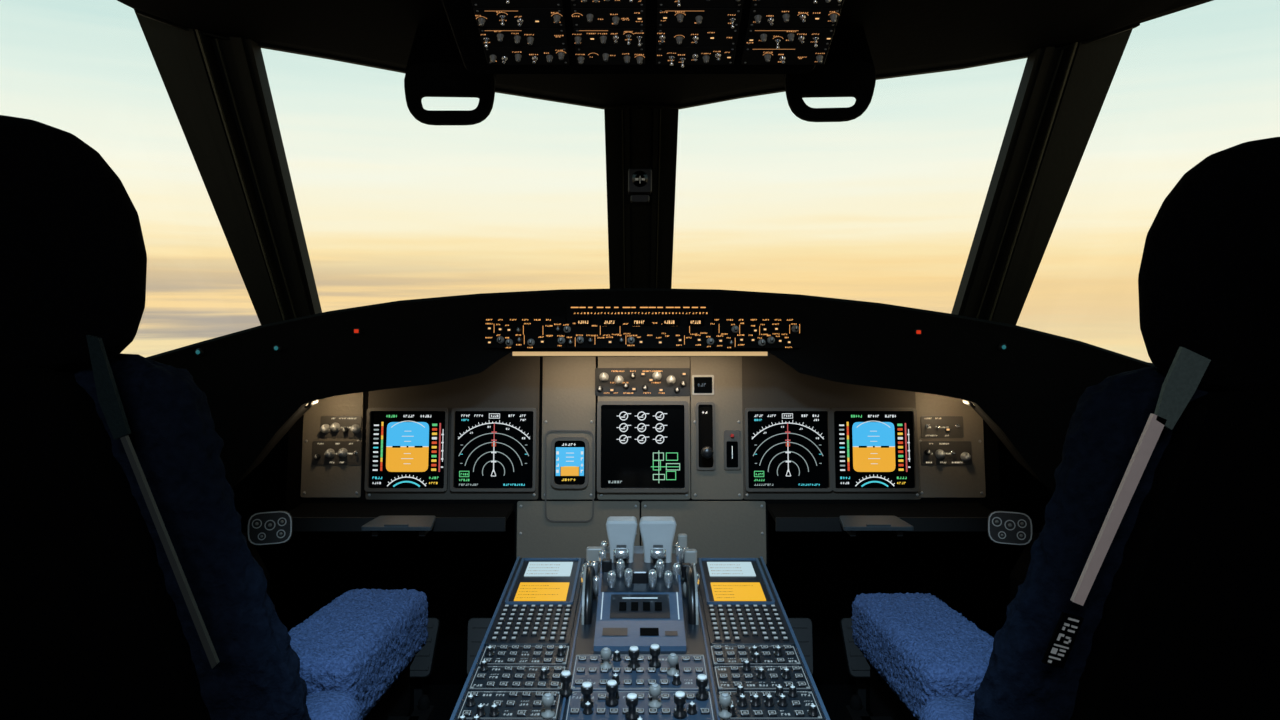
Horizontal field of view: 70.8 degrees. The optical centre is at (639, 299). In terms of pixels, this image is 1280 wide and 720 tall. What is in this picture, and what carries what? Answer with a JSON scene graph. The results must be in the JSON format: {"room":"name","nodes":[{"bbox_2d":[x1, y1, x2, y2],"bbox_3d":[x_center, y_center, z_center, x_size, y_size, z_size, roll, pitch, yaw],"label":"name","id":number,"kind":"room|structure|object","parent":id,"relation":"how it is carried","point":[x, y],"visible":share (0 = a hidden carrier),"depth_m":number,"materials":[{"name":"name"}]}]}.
{"room":"control cabin","nodes":[
{"label":"control cabin","id":0,"kind":"room"},
{"bbox_2d":[232,471,251,532],"bbox_3d":[-1.165,0.250,1.050,0.110,1.800,3.300,0,0,0],"label":"wall","id":1,"kind":"structure","parent":0,"point":[242,490],"depth_m":2.64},
{"bbox_2d":[134,9,290,324],"bbox_3d":[-0.951,-0.295,2.020,0.141,0.732,0.385,0,0,22],"label":"window pillar","id":2,"kind":"structure","parent":1,"relation":"attached to","point":[186,62],"depth_m":1.98,"materials":[{"name":"paint"}]},
{"bbox_2d":[211,36,321,318],"bbox_3d":[-0.866,-0.278,2.065,0.124,0.690,0.327,0,0,15],"label":"trim","id":3,"kind":"structure","parent":1,"relation":"attached to","point":[240,60],"depth_m":2.03,"materials":[{"name":"paint"}]},
{"bbox_2d":[135,10,1139,108],"bbox_3d":[-0.005,-0.537,2.031,1.990,0.109,0.498,0,0,0],"label":"trim","id":4,"kind":"structure","parent":1,"relation":"attached to","point":[211,35],"depth_m":2.09,"materials":[{"name":"paint"}]},
{"bbox_2d":[252,431,1027,684],"bbox_3d":[0.000,0.640,2.720,2.440,1.020,0.060,0,0,0],"label":"wall","id":5,"kind":"structure","parent":0,"point":[817,576],"depth_m":2.69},
{"bbox_2d":[628,168,651,203],"bbox_3d":[0.000,-0.299,2.359,0.062,0.088,0.052,0,0,0],"label":"standby compass","id":6,"kind":"object","parent":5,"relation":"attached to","point":[639,179],"visible":1,"depth_m":2.33,"materials":[{"name":"black plastic"}]},
{"bbox_2d":[604,108,678,288],"bbox_3d":[0.004,-0.252,2.428,0.189,0.504,0.344,0,0,0],"label":"center window pillar","id":7,"kind":"structure","parent":5,"relation":"attached to","point":[640,236],"depth_m":2.40,"materials":[{"name":"paint"}]},
{"bbox_2d":[407,685,872,719],"bbox_3d":[0.000,1.175,1.100,2.500,0.050,3.500,0,0,0],"label":"floor","id":8,"kind":"structure","parent":0,"point":[444,698],"depth_m":2.60,"materials":[{"name":"black"}]},
{"bbox_2d":[0,115,433,719],"bbox_3d":[-0.676,0.476,1.279,0.680,1.347,0.762,0,0,0],"label":"seat","id":9,"kind":"object","parent":8,"relation":"on","point":[132,587],"visible":1,"depth_m":0.93,"materials":[{"name":"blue fabric"}]},
{"bbox_2d":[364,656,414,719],"bbox_3d":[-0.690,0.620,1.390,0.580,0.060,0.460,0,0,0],"label":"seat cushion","id":10,"kind":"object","parent":9,"relation":"on","point":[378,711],"depth_m":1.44,"materials":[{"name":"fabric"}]},
{"bbox_2d":[242,511,292,596],"bbox_3d":[-0.950,0.803,1.825,0.399,0.695,0.290,0,0,0],"label":"stick","id":11,"kind":"object","parent":8,"relation":"on","point":[269,527],"visible":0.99,"depth_m":1.93,"materials":[{"name":"black plastic"}]},
{"bbox_2d":[410,618,439,708],"bbox_3d":[-0.560,0.976,2.247,0.108,0.347,0.087,0,0,0],"label":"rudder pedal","id":12,"kind":"object","parent":8,"relation":"on","point":[421,667],"visible":0.44,"depth_m":2.23,"materials":[{"name":"grey metal"}]},
{"bbox_2d":[467,618,491,674],"bbox_3d":[-0.380,0.976,2.247,0.108,0.347,0.087,0,0,0],"label":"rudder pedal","id":13,"kind":"object","parent":8,"relation":"on","point":[477,627],"visible":0.37,"depth_m":2.25,"materials":[{"name":"grey metal"}]},
{"bbox_2d":[450,557,829,719],"bbox_3d":[0.000,0.841,1.382,0.500,0.648,0.934,0,0,0],"label":"pedestal","id":14,"kind":"object","parent":8,"relation":"on","point":[582,638],"depth_m":1.41,"materials":[{"name":"paint"}]},
{"bbox_2d":[459,714,479,719],"bbox_3d":[-0.175,0.552,1.140,0.133,0.026,0.077,0,0,0],"label":"control panel","id":15,"kind":"object","parent":14,"relation":"on","point":[462,717],"visible":1,"depth_m":1.16,"materials":[{"name":"black"}]},
{"bbox_2d":[457,691,561,719],"bbox_3d":[-0.175,0.541,1.221,0.133,0.040,0.080,0,0,0],"label":"control panel","id":16,"kind":"object","parent":14,"relation":"on","point":[489,705],"depth_m":1.21,"materials":[{"name":"black"}]},
{"bbox_2d":[469,660,566,690],"bbox_3d":[-0.175,0.545,1.303,0.133,0.026,0.073,0,0,0],"label":"control panel","id":17,"kind":"object","parent":14,"relation":"on","point":[485,678],"visible":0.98,"depth_m":1.30,"materials":[{"name":"black plastic"}]},
{"bbox_2d":[478,645,569,666],"bbox_3d":[-0.175,0.542,1.378,0.133,0.024,0.067,0,0,0],"label":"control panel","id":18,"kind":"object","parent":14,"relation":"on","point":[503,655],"visible":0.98,"depth_m":1.37,"materials":[{"name":"black plastic"}]},
{"bbox_2d":[485,558,584,645],"bbox_3d":[-0.178,0.536,1.625,0.134,0.030,0.415,0,0,0],"label":"computer","id":19,"kind":"object","parent":14,"relation":"on","point":[538,606],"visible":1,"depth_m":1.57,"materials":[{"name":"paint"}]},
{"bbox_2d":[570,644,709,691],"bbox_3d":[0.000,0.536,1.323,0.198,0.044,0.113,0,0,0],"label":"control panel","id":20,"kind":"object","parent":14,"relation":"on","point":[586,668],"depth_m":1.32,"materials":[{"name":"black"}]},
{"bbox_2d":[565,674,714,719],"bbox_3d":[0.000,0.540,1.201,0.198,0.045,0.120,0,0,0],"label":"control panel","id":21,"kind":"object","parent":14,"relation":"on","point":[695,709],"depth_m":1.21,"materials":[{"name":"black"}]},
{"bbox_2d":[581,516,699,650],"bbox_3d":[-0.001,0.516,1.615,0.216,0.219,0.432,0,0,1],"label":"throttle quadrant","id":22,"kind":"object","parent":14,"relation":"on","point":[637,589],"visible":0.9,"depth_m":1.57,"materials":[{"name":"paint"}]},
{"bbox_2d":[695,558,794,645],"bbox_3d":[0.178,0.536,1.625,0.134,0.030,0.415,0,0,0],"label":"computer","id":23,"kind":"object","parent":14,"relation":"on","point":[741,606],"visible":0.99,"depth_m":1.58,"materials":[{"name":"paint"}]},
{"bbox_2d":[710,645,801,666],"bbox_3d":[0.175,0.542,1.378,0.133,0.024,0.067,0,0,0],"label":"control panel","id":24,"kind":"object","parent":14,"relation":"on","point":[762,655],"visible":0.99,"depth_m":1.37,"materials":[{"name":"black"}]},
{"bbox_2d":[713,660,810,691],"bbox_3d":[0.175,0.545,1.303,0.133,0.026,0.073,0,0,0],"label":"control panel","id":25,"kind":"object","parent":14,"relation":"on","point":[727,678],"visible":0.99,"depth_m":1.30,"materials":[{"name":"black"}]},
{"bbox_2d":[718,684,822,719],"bbox_3d":[0.172,0.541,1.221,0.140,0.040,0.080,0,0,0],"label":"control panel","id":26,"kind":"object","parent":14,"relation":"on","point":[779,704],"depth_m":1.21,"materials":[{"name":"black plastic"}]},
{"bbox_2d":[286,353,1000,570],"bbox_3d":[0.008,0.493,2.163,1.700,0.768,0.122,0,0,0],"label":"panel","id":27,"kind":"object","parent":8,"relation":"on","point":[719,518],"visible":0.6,"depth_m":2.15,"materials":[{"name":"paint"}]},
{"bbox_2d":[312,441,361,464],"bbox_3d":[-0.723,0.365,2.140,0.118,0.057,0.026,0,0,0],"label":"module","id":28,"kind":"object","parent":27,"relation":"attached to","point":[323,452],"visible":1,"depth_m":2.15,"materials":[{"name":"black metal"}]},
{"bbox_2d":[320,416,361,437],"bbox_3d":[-0.716,0.304,2.146,0.099,0.052,0.026,0,0,0],"label":"module","id":29,"kind":"object","parent":27,"relation":"attached to","point":[330,426],"visible":1,"depth_m":2.15,"materials":[{"name":"black metal"}]},
{"bbox_2d":[289,503,513,530],"bbox_3d":[-0.550,0.498,2.067,0.502,0.030,0.145,0,0,0],"label":"shelf","id":30,"kind":"object","parent":27,"relation":"attached to","point":[307,516],"visible":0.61,"depth_m":2.04,"materials":[{"name":"black plastic"}]},
{"bbox_2d":[361,516,435,535],"bbox_3d":[-0.513,0.487,1.980,0.148,0.029,0.180,0,0,0],"label":"folding table","id":31,"kind":"object","parent":30,"relation":"on","point":[423,524],"visible":0.97,"depth_m":1.91,"materials":[{"name":"grey plastic"}]},
{"bbox_2d":[364,408,448,491],"bbox_3d":[-0.554,0.356,2.144,0.194,0.197,0.035,0,0,0],"label":"display unit","id":32,"kind":"object","parent":27,"relation":"attached to","point":[407,449],"visible":1,"depth_m":2.14,"materials":[{"name":"glass"}]},
{"bbox_2d":[450,408,536,491],"bbox_3d":[-0.348,0.356,2.144,0.202,0.197,0.035,0,0,0],"label":"display unit","id":33,"kind":"object","parent":27,"relation":"attached to","point":[493,449],"visible":1,"depth_m":2.15,"materials":[{"name":"glass"}]},
{"bbox_2d":[551,437,588,488],"bbox_3d":[-0.167,0.387,2.141,0.090,0.121,0.028,0,0,0],"label":"display","id":34,"kind":"object","parent":27,"relation":"attached to","point":[569,455],"visible":1,"depth_m":2.14,"materials":[{"name":"glass"}]},
{"bbox_2d":[595,368,689,395],"bbox_3d":[0.006,0.197,2.158,0.229,0.067,0.026,0,0,0],"label":"module","id":35,"kind":"object","parent":27,"relation":"attached to","point":[608,381],"visible":1,"depth_m":2.16,"materials":[{"name":"black metal"}]},
{"bbox_2d":[597,401,688,492],"bbox_3d":[0.006,0.349,2.145,0.217,0.216,0.037,0,0,0],"label":"display unit","id":36,"kind":"object","parent":27,"relation":"attached to","point":[643,446],"visible":1,"depth_m":2.15,"materials":[{"name":"glass"}]},
{"bbox_2d":[146,288,1154,491],"bbox_3d":[0.000,0.231,2.147,2.245,0.515,0.766,0,0,0],"label":"glareshield","id":37,"kind":"object","parent":27,"relation":"attached to","point":[1026,384],"depth_m":1.92,"materials":[{"name":"plastic"}]},
{"bbox_2d":[195,348,203,355],"bbox_3d":[-0.905,0.107,1.854,0.016,0.016,0.027,0,0,0],"label":"lamp","id":38,"kind":"object","parent":37,"relation":"attached to","point":[198,351],"depth_m":1.84,"materials":[{"name":"teal plastic"}]},
{"bbox_2d":[273,344,281,351],"bbox_3d":[-0.761,0.101,1.894,0.016,0.016,0.027,0,0,0],"label":"lamp","id":39,"kind":"object","parent":37,"relation":"attached to","point":[276,347],"depth_m":1.88,"materials":[{"name":"teal plastic"}]},
{"bbox_2d":[304,400,317,407],"bbox_3d":[-0.735,0.227,2.002,0.022,0.021,0.055,0,0,0],"label":"spot lamp","id":40,"kind":"object","parent":37,"relation":"attached to","point":[314,402],"visible":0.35,"depth_m":1.99,"materials":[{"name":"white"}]},
{"bbox_2d":[353,328,360,333],"bbox_3d":[-0.604,0.066,1.928,0.014,0.013,0.026,0,0,0],"label":"warning lamp","id":41,"kind":"object","parent":37,"relation":"attached to","point":[355,330],"depth_m":1.92,"materials":[{"name":"red plastic"}]},
{"bbox_2d":[484,304,800,347],"bbox_3d":[0.005,0.057,1.960,0.689,0.096,0.049,0,0,0],"label":"control panel","id":42,"kind":"object","parent":37,"relation":"attached to","point":[585,325],"visible":1,"depth_m":1.95,"materials":[{"name":"black plastic"}]},
{"bbox_2d":[914,329,921,334],"bbox_3d":[0.594,0.068,1.929,0.014,0.013,0.026,0,0,0],"label":"warning lamp","id":43,"kind":"object","parent":37,"relation":"attached to","point":[916,331],"depth_m":1.92,"materials":[{"name":"red plastic"}]},
{"bbox_2d":[963,400,975,407],"bbox_3d":[0.737,0.227,2.002,0.022,0.021,0.055,0,0,0],"label":"spot lamp","id":44,"kind":"object","parent":37,"relation":"attached to","point":[968,403],"visible":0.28,"depth_m":1.99,"materials":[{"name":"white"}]},
{"bbox_2d":[998,343,1006,350],"bbox_3d":[0.761,0.099,1.894,0.016,0.016,0.027,0,0,0],"label":"lamp","id":45,"kind":"object","parent":37,"relation":"attached to","point":[1001,346],"depth_m":1.88,"materials":[{"name":"teal plastic"}]},
{"bbox_2d":[692,375,713,394],"bbox_3d":[0.152,0.204,2.164,0.053,0.048,0.010,0,0,0],"label":"clock display","id":46,"kind":"object","parent":27,"relation":"attached to","point":[701,384],"visible":1,"depth_m":2.16,"materials":[{"name":"black"}]},
{"bbox_2d":[696,402,715,469],"bbox_3d":[0.157,0.325,2.123,0.047,0.161,0.080,0,0,0],"label":"lever","id":47,"kind":"object","parent":27,"relation":"attached to","point":[705,411],"visible":1,"depth_m":2.15,"materials":[{"name":"plastic"}]},
{"bbox_2d":[724,430,740,469],"bbox_3d":[0.220,0.358,2.148,0.039,0.094,0.016,0,0,0],"label":"pressure gauge","id":48,"kind":"object","parent":27,"relation":"attached to","point":[731,437],"visible":1,"depth_m":2.14,"materials":[{"name":"plastic"}]},
{"bbox_2d":[744,408,832,491],"bbox_3d":[0.353,0.356,2.144,0.206,0.197,0.035,0,0,0],"label":"display unit","id":49,"kind":"object","parent":27,"relation":"attached to","point":[787,449],"visible":1,"depth_m":2.14,"materials":[{"name":"glass"}]},
{"bbox_2d":[831,408,918,491],"bbox_3d":[0.557,0.356,2.144,0.204,0.197,0.035,0,0,0],"label":"display unit","id":50,"kind":"object","parent":27,"relation":"attached to","point":[874,449],"visible":1,"depth_m":2.14,"materials":[{"name":"glass"}]},
{"bbox_2d":[767,503,992,530],"bbox_3d":[0.554,0.498,2.067,0.504,0.030,0.145,0,0,0],"label":"shelf","id":51,"kind":"object","parent":27,"relation":"attached to","point":[787,516],"visible":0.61,"depth_m":2.04,"materials":[{"name":"black plastic"}]},
{"bbox_2d":[839,516,913,535],"bbox_3d":[0.502,0.487,1.980,0.148,0.029,0.180,0,0,0],"label":"folding table","id":52,"kind":"object","parent":51,"relation":"on","point":[850,524],"visible":0.98,"depth_m":1.91,"materials":[{"name":"grey plastic"}]},
{"bbox_2d":[920,416,963,437],"bbox_3d":[0.723,0.304,2.149,0.102,0.052,0.021,0,0,0],"label":"module","id":53,"kind":"object","parent":27,"relation":"attached to","point":[931,426],"visible":1,"depth_m":2.15,"materials":[{"name":"black metal"}]},
{"bbox_2d":[920,441,971,464],"bbox_3d":[0.731,0.365,2.140,0.121,0.057,0.027,0,0,0],"label":"module","id":54,"kind":"object","parent":27,"relation":"attached to","point":[932,452],"visible":1,"depth_m":2.15,"materials":[{"name":"black metal"}]},
{"bbox_2d":[788,618,812,674],"bbox_3d":[0.380,0.976,2.247,0.108,0.347,0.087,0,0,0],"label":"rudder pedal","id":55,"kind":"object","parent":8,"relation":"on","point":[802,627],"visible":0.39,"depth_m":2.25,"materials":[{"name":"grey metal"}]},
{"bbox_2d":[840,618,869,708],"bbox_3d":[0.560,0.976,2.247,0.108,0.347,0.087,0,0,0],"label":"rudder pedal","id":56,"kind":"object","parent":8,"relation":"on","point":[858,667],"visible":0.48,"depth_m":2.23,"materials":[{"name":"grey metal"}]},
{"bbox_2d":[987,511,1039,601],"bbox_3d":[0.950,0.803,1.825,0.399,0.695,0.290,0,0,0],"label":"console","id":57,"kind":"object","parent":8,"relation":"on","point":[1003,527],"visible":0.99,"depth_m":1.93},
{"bbox_2d":[846,137,1279,719],"bbox_3d":[0.676,0.488,1.279,0.682,1.324,0.763,0,0,0],"label":"seat","id":58,"kind":"object","parent":8,"relation":"on","point":[1150,590],"visible":1,"depth_m":0.93,"materials":[{"name":"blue fabric"}]},
{"bbox_2d":[117,0,1212,105],"bbox_3d":[0.000,-0.614,0.840,2.400,0.252,2.880,0,0,0],"label":"ceiling","id":59,"kind":"structure","parent":0,"point":[902,36],"depth_m":1.83,"materials":[{"name":"black plastic"}]},
{"bbox_2d":[404,25,495,124],"bbox_3d":[-0.366,-0.443,1.793,0.173,0.215,0.171,0,0,0],"label":"handle","id":60,"kind":"object","parent":59,"relation":"hanging from","point":[435,67],"visible":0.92,"depth_m":1.72,"materials":[{"name":"black plastic"}]},
{"bbox_2d":[441,0,843,73],"bbox_3d":[0.000,-0.503,1.274,0.599,0.264,0.480,0,0,0],"label":"panel","id":61,"kind":"object","parent":59,"relation":"attached to","point":[491,36],"visible":1,"depth_m":1.38,"materials":[{"name":"metal"}]},
{"bbox_2d":[483,37,489,47],"bbox_3d":[-0.236,-0.396,1.385,0.010,0.014,0.009,0,1,0],"label":"toggle switch","id":62,"kind":"object","parent":61,"relation":"attached to","point":[486,40],"depth_m":1.38,"materials":[{"name":"metal"}]},
{"bbox_2d":[499,15,505,25],"bbox_3d":[-0.204,-0.415,1.336,0.010,0.014,0.009,0,1,0],"label":"toggle switch","id":63,"kind":"object","parent":61,"relation":"attached to","point":[502,18],"depth_m":1.34,"materials":[{"name":"metal"}]},
{"bbox_2d":[502,56,507,63],"bbox_3d":[-0.215,-0.380,1.426,0.010,0.014,0.009,0,-44,0],"label":"toggle switch","id":64,"kind":"object","parent":61,"relation":"attached to","point":[504,58],"depth_m":1.43,"materials":[{"name":"metal"}]},
{"bbox_2d":[517,18,523,25],"bbox_3d":[-0.179,-0.413,1.341,0.010,0.014,0.009,0,-44,0],"label":"toggle switch","id":65,"kind":"object","parent":61,"relation":"attached to","point":[520,21],"depth_m":1.34,"materials":[{"name":"silver metal"}]},
{"bbox_2d":[532,56,537,63],"bbox_3d":[-0.167,-0.380,1.425,0.010,0.014,0.009,0,-44,0],"label":"toggle switch","id":66,"kind":"object","parent":61,"relation":"attached to","point":[534,58],"depth_m":1.43,"materials":[{"name":"silver metal"}]},
{"bbox_2d":[613,35,618,42],"bbox_3d":[-0.037,-0.399,1.378,0.010,0.014,0.009,0,-44,0],"label":"toggle switch","id":67,"kind":"object","parent":61,"relation":"attached to","point":[615,37],"depth_m":1.38,"materials":[{"name":"metal"}]},
{"bbox_2d":[626,35,631,44],"bbox_3d":[-0.017,-0.398,1.378,0.010,0.014,0.009,0,1,0],"label":"toggle switch","id":68,"kind":"object","parent":61,"relation":"attached to","point":[628,37],"depth_m":1.38,"materials":[{"name":"metal"}]},
{"bbox_2d":[636,36,642,45],"bbox_3d":[-0.001,-0.397,1.381,0.010,0.014,0.009,0,1,0],"label":"toggle switch","id":69,"kind":"object","parent":61,"relation":"attached to","point":[639,38],"depth_m":1.38,"materials":[{"name":"silver metal"}]},
{"bbox_2d":[659,35,665,42],"bbox_3d":[0.034,-0.399,1.377,0.010,0.014,0.009,0,-44,0],"label":"toggle switch","id":70,"kind":"object","parent":61,"relation":"attached to","point":[662,38],"depth_m":1.38,"materials":[{"name":"metal"}]},
{"bbox_2d":[669,56,674,65],"bbox_3d":[0.050,-0.379,1.427,0.010,0.014,0.009,0,1,0],"label":"toggle switch","id":71,"kind":"object","parent":61,"relation":"attached to","point":[671,58],"depth_m":1.43,"materials":[{"name":"metal"}]},
{"bbox_2d":[692,54,697,60],"bbox_3d":[0.088,-0.382,1.420,0.010,0.014,0.009,0,-44,0],"label":"toggle switch","id":72,"kind":"object","parent":61,"relation":"attached to","point":[694,56],"depth_m":1.42,"materials":[{"name":"metal"}]},
{"bbox_2d":[693,36,698,43],"bbox_3d":[0.086,-0.398,1.379,0.010,0.014,0.009,0,-44,0],"label":"toggle switch","id":73,"kind":"object","parent":61,"relation":"attached to","point":[695,38],"depth_m":1.38,"materials":[{"name":"metal"}]},
{"bbox_2d":[715,53,720,60],"bbox_3d":[0.123,-0.383,1.418,0.010,0.014,0.009,0,-44,0],"label":"toggle switch","id":74,"kind":"object","parent":61,"relation":"attached to","point":[717,55],"depth_m":1.42,"materials":[{"name":"silver metal"}]},
{"bbox_2d":[729,18,735,28],"bbox_3d":[0.138,-0.412,1.342,0.010,0.014,0.009,0,1,0],"label":"toggle switch","id":75,"kind":"object","parent":61,"relation":"attached to","point":[732,21],"depth_m":1.34,"materials":[{"name":"metal"}]},
{"bbox_2d":[768,18,773,25],"bbox_3d":[0.195,-0.414,1.339,0.010,0.014,0.009,0,-44,0],"label":"toggle switch","id":76,"kind":"object","parent":61,"relation":"attached to","point":[770,20],"depth_m":1.34,"materials":[{"name":"metal"}]},
{"bbox_2d":[775,39,780,48],"bbox_3d":[0.212,-0.394,1.388,0.010,0.014,0.009,0,1,0],"label":"toggle switch","id":77,"kind":"object","parent":61,"relation":"attached to","point":[777,41],"depth_m":1.39,"materials":[{"name":"metal"}]},
{"bbox_2d":[780,56,785,63],"bbox_3d":[0.227,-0.380,1.425,0.010,0.014,0.009,0,-44,0],"label":"toggle switch","id":78,"kind":"object","parent":61,"relation":"attached to","point":[782,58],"depth_m":1.43,"materials":[{"name":"metal"}]},
{"bbox_2d":[798,36,804,43],"bbox_3d":[0.248,-0.398,1.379,0.010,0.014,0.009,0,-44,0],"label":"toggle switch","id":79,"kind":"object","parent":61,"relation":"attached to","point":[801,39],"depth_m":1.38,"materials":[{"name":"metal"}]},
{"bbox_2d":[799,14,805,21],"bbox_3d":[0.242,-0.416,1.333,0.010,0.014,0.009,0,-44,0],"label":"toggle switch","id":80,"kind":"object","parent":61,"relation":"attached to","point":[802,17],"depth_m":1.33,"materials":[{"name":"silver metal"}]},
{"bbox_2d":[813,37,818,46],"bbox_3d":[0.270,-0.396,1.384,0.010,0.014,0.009,0,1,0],"label":"toggle switch","id":81,"kind":"object","parent":61,"relation":"attached to","point":[815,39],"depth_m":1.38,"materials":[{"name":"metal"}]},
{"bbox_2d":[784,27,875,121],"bbox_3d":[0.366,-0.448,1.793,0.174,0.212,0.170,0,0,0],"label":"handle","id":82,"kind":"object","parent":59,"relation":"hanging from","point":[848,69],"visible":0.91,"depth_m":1.72,"materials":[{"name":"black plastic"}]},
{"bbox_2d":[1028,363,1152,532],"bbox_3d":[1.165,0.250,1.050,0.110,1.800,3.300,0,0,0],"label":"wall","id":83,"kind":"structure","parent":0,"point":[1039,495],"depth_m":2.63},
{"bbox_2d":[951,47,1063,318],"bbox_3d":[0.855,-0.267,2.065,0.102,0.669,0.343,0,0,-23],"label":"trim","id":84,"kind":"structure","parent":83,"relation":"attached to","point":[1042,65],"depth_m":2.04,"materials":[{"name":"paint"}]},
{"bbox_2d":[984,29,1131,324],"bbox_3d":[0.938,-0.295,2.020,0.134,0.732,0.389,0,0,-23],"label":"window pillar","id":85,"kind":"structure","parent":83,"relation":"attached to","point":[1086,72],"depth_m":1.99,"materials":[{"name":"paint"}]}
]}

